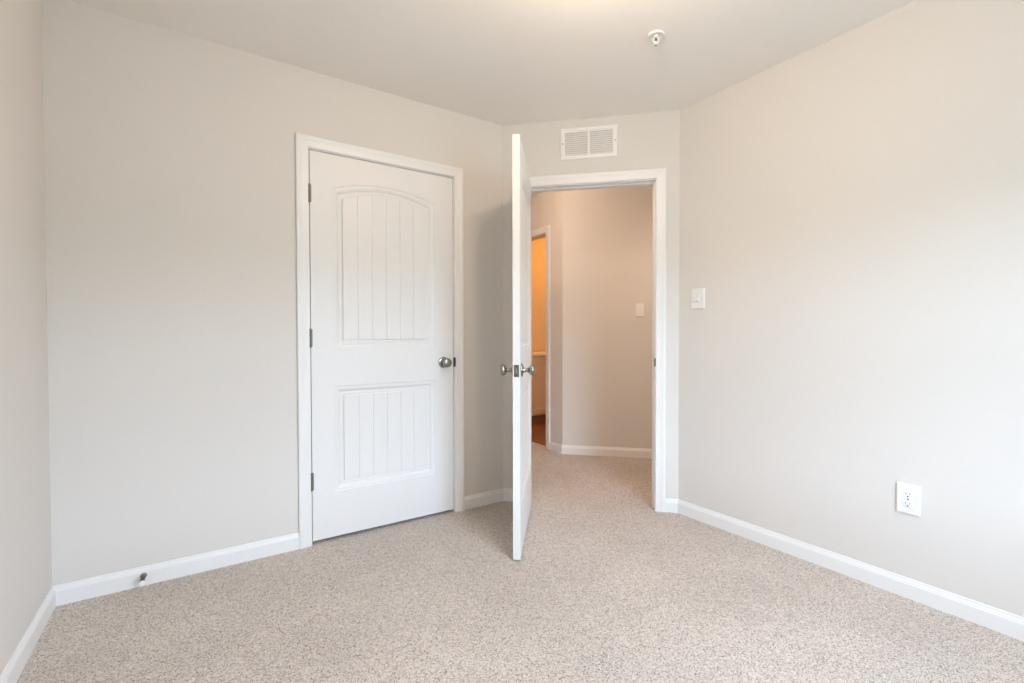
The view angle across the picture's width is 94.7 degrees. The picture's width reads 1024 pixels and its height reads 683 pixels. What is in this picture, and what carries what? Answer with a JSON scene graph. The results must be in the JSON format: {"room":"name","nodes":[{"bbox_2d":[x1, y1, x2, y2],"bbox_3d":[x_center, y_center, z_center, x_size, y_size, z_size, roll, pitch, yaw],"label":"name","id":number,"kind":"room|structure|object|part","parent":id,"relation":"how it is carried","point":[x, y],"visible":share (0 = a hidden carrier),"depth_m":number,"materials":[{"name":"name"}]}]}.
{"room":"empty bedroom","nodes":[
{"label":"empty bedroom","id":0,"kind":"room"},
{"bbox_2d":[0,0,51,675],"bbox_3d":[-1.009,-0.133,0.512,0.115,2.440,3.446,-1,1,-34],"label":"wall","id":1,"kind":"structure","parent":0,"point":[25,504],"depth_m":1.61,"materials":[{"name":"white paint"}]},
{"bbox_2d":[0,586,55,682],"bbox_3d":[-0.954,1.046,0.567,0.012,0.081,3.216,-1,1,-34],"label":"baseboard","id":2,"kind":"structure","parent":1,"relation":"attached to","point":[18,660],"depth_m":1.61,"materials":[{"name":"white paint"}]},
{"bbox_2d":[41,0,502,585],"bbox_3d":[-1.016,-0.166,2.510,2.321,2.440,0.115,-1,1,-34],"label":"wall","id":3,"kind":"structure","parent":0,"point":[169,156],"depth_m":2.13,"materials":[{"name":"white paint"}]},
{"bbox_2d":[53,532,298,605],"bbox_3d":[-1.467,1.020,2.150,0.918,0.081,0.012,-1,1,-34],"label":"baseboard","id":4,"kind":"structure","parent":3,"relation":"attached to","point":[70,592],"depth_m":2.11,"materials":[{"name":"white paint"}]},
{"bbox_2d":[140,573,146,585],"bbox_3d":[-1.579,1.018,2.018,0.025,0.025,0.083,-1,1,-34],"label":"door stop","id":5,"kind":"object","parent":4,"relation":"attached to","point":[143,576],"visible":1,"depth_m":2.02,"materials":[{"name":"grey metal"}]},
{"bbox_2d":[295,133,464,548],"bbox_3d":[-0.724,-0.002,2.697,0.946,2.104,0.132,-1,1,-34],"label":"door frame","id":6,"kind":"structure","parent":3,"relation":"attached to","point":[304,143],"depth_m":2.44,"materials":[{"name":"white paint"}]},
{"bbox_2d":[308,150,453,540],"bbox_3d":[-0.711,0.024,2.669,0.821,2.018,0.173,-1,1,-34],"label":"door","id":7,"kind":"structure","parent":3,"relation":"in","point":[381,236],"depth_m":2.63,"materials":[{"name":"white paint"}]},
{"bbox_3d":[-0.393,0.126,2.817,0.055,0.055,0.063,-1,1,-34],"label":"knob","id":8,"kind":"part","parent":7,"relation":"part of","materials":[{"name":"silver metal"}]},
{"bbox_2d":[464,488,503,509],"bbox_3d":[-0.176,1.004,3.012,0.295,0.081,0.012,-1,1,-34],"label":"baseboard","id":9,"kind":"structure","parent":3,"relation":"attached to","point":[494,496],"depth_m":3.00,"materials":[{"name":"white paint"}]},
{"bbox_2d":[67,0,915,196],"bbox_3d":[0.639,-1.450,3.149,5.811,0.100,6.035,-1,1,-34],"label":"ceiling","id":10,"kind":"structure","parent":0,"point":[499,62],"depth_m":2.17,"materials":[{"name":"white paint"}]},
{"bbox_2d":[647,30,664,46],"bbox_3d":[0.649,-1.358,2.130,0.075,0.050,0.075,-1,1,-34],"label":"sprinkler","id":11,"kind":"object","parent":10,"relation":"attached to","point":[654,36],"visible":1,"depth_m":2.12,"materials":[{"name":"white plastic"}]},
{"bbox_2d":[16,421,1023,682],"bbox_3d":[0.643,1.077,3.191,5.811,0.086,6.035,-1,1,-34],"label":"floor","id":12,"kind":"structure","parent":0,"point":[605,586],"depth_m":1.84,"materials":[{"name":"beige carpet"}]},
{"bbox_2d":[531,352,545,422],"bbox_3d":[0.239,0.567,5.957,1.240,0.843,0.602,-1,1,-34],"label":"bathroom vanity","id":13,"kind":"object","parent":12,"relation":"on","point":[538,359],"visible":0.02,"depth_m":5.70,"materials":[{"name":"white paint"}]},
{"bbox_2d":[531,352,545,356],"bbox_3d":[0.233,0.160,5.959,1.240,0.028,0.581,-1,1,-34],"label":"countertop","id":14,"kind":"structure","parent":13,"relation":"on","point":[533,354],"depth_m":5.73,"materials":[{"name":"white stone"}]},
{"bbox_2d":[531,237,545,351],"bbox_3d":[0.345,-0.234,6.465,2.244,2.440,0.115,-1,1,-34],"label":"wall","id":15,"kind":"structure","parent":0,"point":[538,247],"depth_m":6.40,"materials":[{"name":"orange paint"}]},
{"bbox_2d":[531,191,562,444],"bbox_3d":[0.035,-0.209,5.013,0.115,2.440,1.696,-1,1,-34],"label":"wall","id":16,"kind":"structure","parent":0,"point":[546,207],"depth_m":4.36,"materials":[{"name":"white paint"}]},
{"bbox_2d":[531,225,549,449],"bbox_3d":[0.164,-0.040,4.808,0.132,2.108,0.850,-1,1,-34],"label":"door frame","id":17,"kind":"structure","parent":16,"relation":"attached to","point":[542,232],"depth_m":4.44,"materials":[{"name":"white paint"}]},
{"bbox_2d":[549,441,561,453],"bbox_3d":[0.406,0.980,4.364,0.012,0.081,0.184,-1,1,-34],"label":"baseboard","id":18,"kind":"structure","parent":16,"relation":"attached to","point":[553,446],"depth_m":4.36,"materials":[{"name":"white paint"}]},
{"bbox_2d":[503,110,679,498],"bbox_3d":[0.489,-0.177,3.029,1.189,2.440,0.115,0,1,11],"label":"wall","id":19,"kind":"structure","parent":0,"point":[644,140],"depth_m":2.91,"materials":[{"name":"white paint"}]},
{"bbox_2d":[504,488,512,501],"bbox_3d":[-0.008,1.002,3.083,0.102,0.081,0.012,0,1,11],"label":"baseboard","id":20,"kind":"structure","parent":19,"relation":"attached to","point":[508,492],"depth_m":3.08,"materials":[{"name":"white paint"}]},
{"bbox_2d":[500,134,534,559],"bbox_3d":[0.063,0.027,2.625,0.173,2.027,0.781,0,1,6],"label":"door","id":21,"kind":"structure","parent":19,"relation":"in","point":[522,370],"depth_m":2.29,"materials":[{"name":"white paint"}]},
{"bbox_3d":[-0.027,0.140,2.314,0.063,0.055,0.055,0,1,6],"label":"knob","id":22,"kind":"part","parent":21,"relation":"part of","materials":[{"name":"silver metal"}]},
{"bbox_3d":[0.021,0.141,2.249,0.025,0.058,0.003,0,1,6],"label":"latch plate","id":23,"kind":"part","parent":21,"relation":"part of","materials":[{"name":"silver metal"}]},
{"bbox_3d":[0.082,0.140,2.302,0.063,0.055,0.055,0,1,6],"label":"knob","id":24,"kind":"part","parent":21,"relation":"part of","materials":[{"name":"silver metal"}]},
{"bbox_2d":[560,124,617,159],"bbox_3d":[0.479,-1.245,2.949,0.352,0.196,0.011,0,1,11],"label":"air vent","id":25,"kind":"object","parent":19,"relation":"in","point":[591,141],"visible":1,"depth_m":2.95,"materials":[{"name":"white metal"}]},
{"bbox_2d":[530,168,666,511],"bbox_3d":[0.500,-0.005,3.021,0.915,2.096,0.132,0,1,11],"label":"door frame","id":26,"kind":"structure","parent":19,"relation":"attached to","point":[657,177],"depth_m":2.89,"materials":[{"name":"white paint"}]},
{"bbox_2d":[665,498,677,512],"bbox_3d":[0.978,1.004,2.886,0.076,0.081,0.012,0,1,11],"label":"baseboard","id":27,"kind":"structure","parent":19,"relation":"attached to","point":[671,505],"depth_m":2.88,"materials":[{"name":"white paint"}]},
{"bbox_2d":[563,185,652,448],"bbox_3d":[1.966,-0.197,4.033,3.148,2.440,0.115,0,1,11],"label":"wall","id":28,"kind":"structure","parent":0,"point":[608,232],"depth_m":4.20,"materials":[{"name":"white paint"}]},
{"bbox_2d":[562,445,651,457],"bbox_3d":[1.976,0.984,3.986,3.105,0.081,0.012,0,1,11],"label":"baseboard","id":29,"kind":"structure","parent":28,"relation":"attached to","point":[566,449],"depth_m":4.21,"materials":[{"name":"white paint"}]},
{"bbox_2d":[636,303,643,316],"bbox_3d":[1.122,-0.275,4.132,0.074,0.118,0.018,0,1,11],"label":"light switch","id":30,"kind":"object","parent":28,"relation":"attached to","point":[639,306],"visible":1,"depth_m":4.13,"materials":[{"name":"white plastic"}]},
{"bbox_2d":[678,0,1023,616],"bbox_3d":[1.759,-0.160,1.854,0.115,2.440,2.605,-1,1,-34],"label":"wall","id":31,"kind":"structure","parent":0,"point":[851,207],"depth_m":2.04,"materials":[{"name":"white paint"}]},
{"bbox_2d":[691,288,704,308],"bbox_3d":[1.080,-0.249,2.749,0.018,0.118,0.086,-1,1,-34],"label":"light switch","id":32,"kind":"object","parent":31,"relation":"attached to","point":[697,295],"visible":1,"depth_m":2.74,"materials":[{"name":"white plastic"}]},
{"bbox_2d":[678,499,1023,641],"bbox_3d":[1.689,1.019,1.866,0.012,0.081,2.442,-1,1,-34],"label":"baseboard","id":33,"kind":"structure","parent":31,"relation":"attached to","point":[998,620],"depth_m":2.04,"materials":[{"name":"white paint"}]},
{"bbox_2d":[896,482,920,516],"bbox_3d":[1.633,0.650,1.945,0.012,0.122,0.079,-1,1,-34],"label":"power outlet","id":34,"kind":"object","parent":31,"relation":"attached to","point":[908,497],"visible":1,"depth_m":1.94,"materials":[{"name":"white plastic"}]},
{"bbox_2d":[903,491,912,498],"bbox_3d":[1.630,0.630,1.942,0.004,0.028,0.034,-1,1,-34],"label":"receptacle","id":35,"kind":"object","parent":34,"relation":"attached to","point":[906,494],"depth_m":1.94,"materials":[{"name":"grey plastic"}]},
{"bbox_2d":[903,500,912,507],"bbox_3d":[1.630,0.669,1.943,0.004,0.028,0.034,-1,1,-34],"label":"receptacle","id":36,"kind":"object","parent":34,"relation":"attached to","point":[906,503],"depth_m":1.94,"materials":[{"name":"grey plastic"}]}
]}

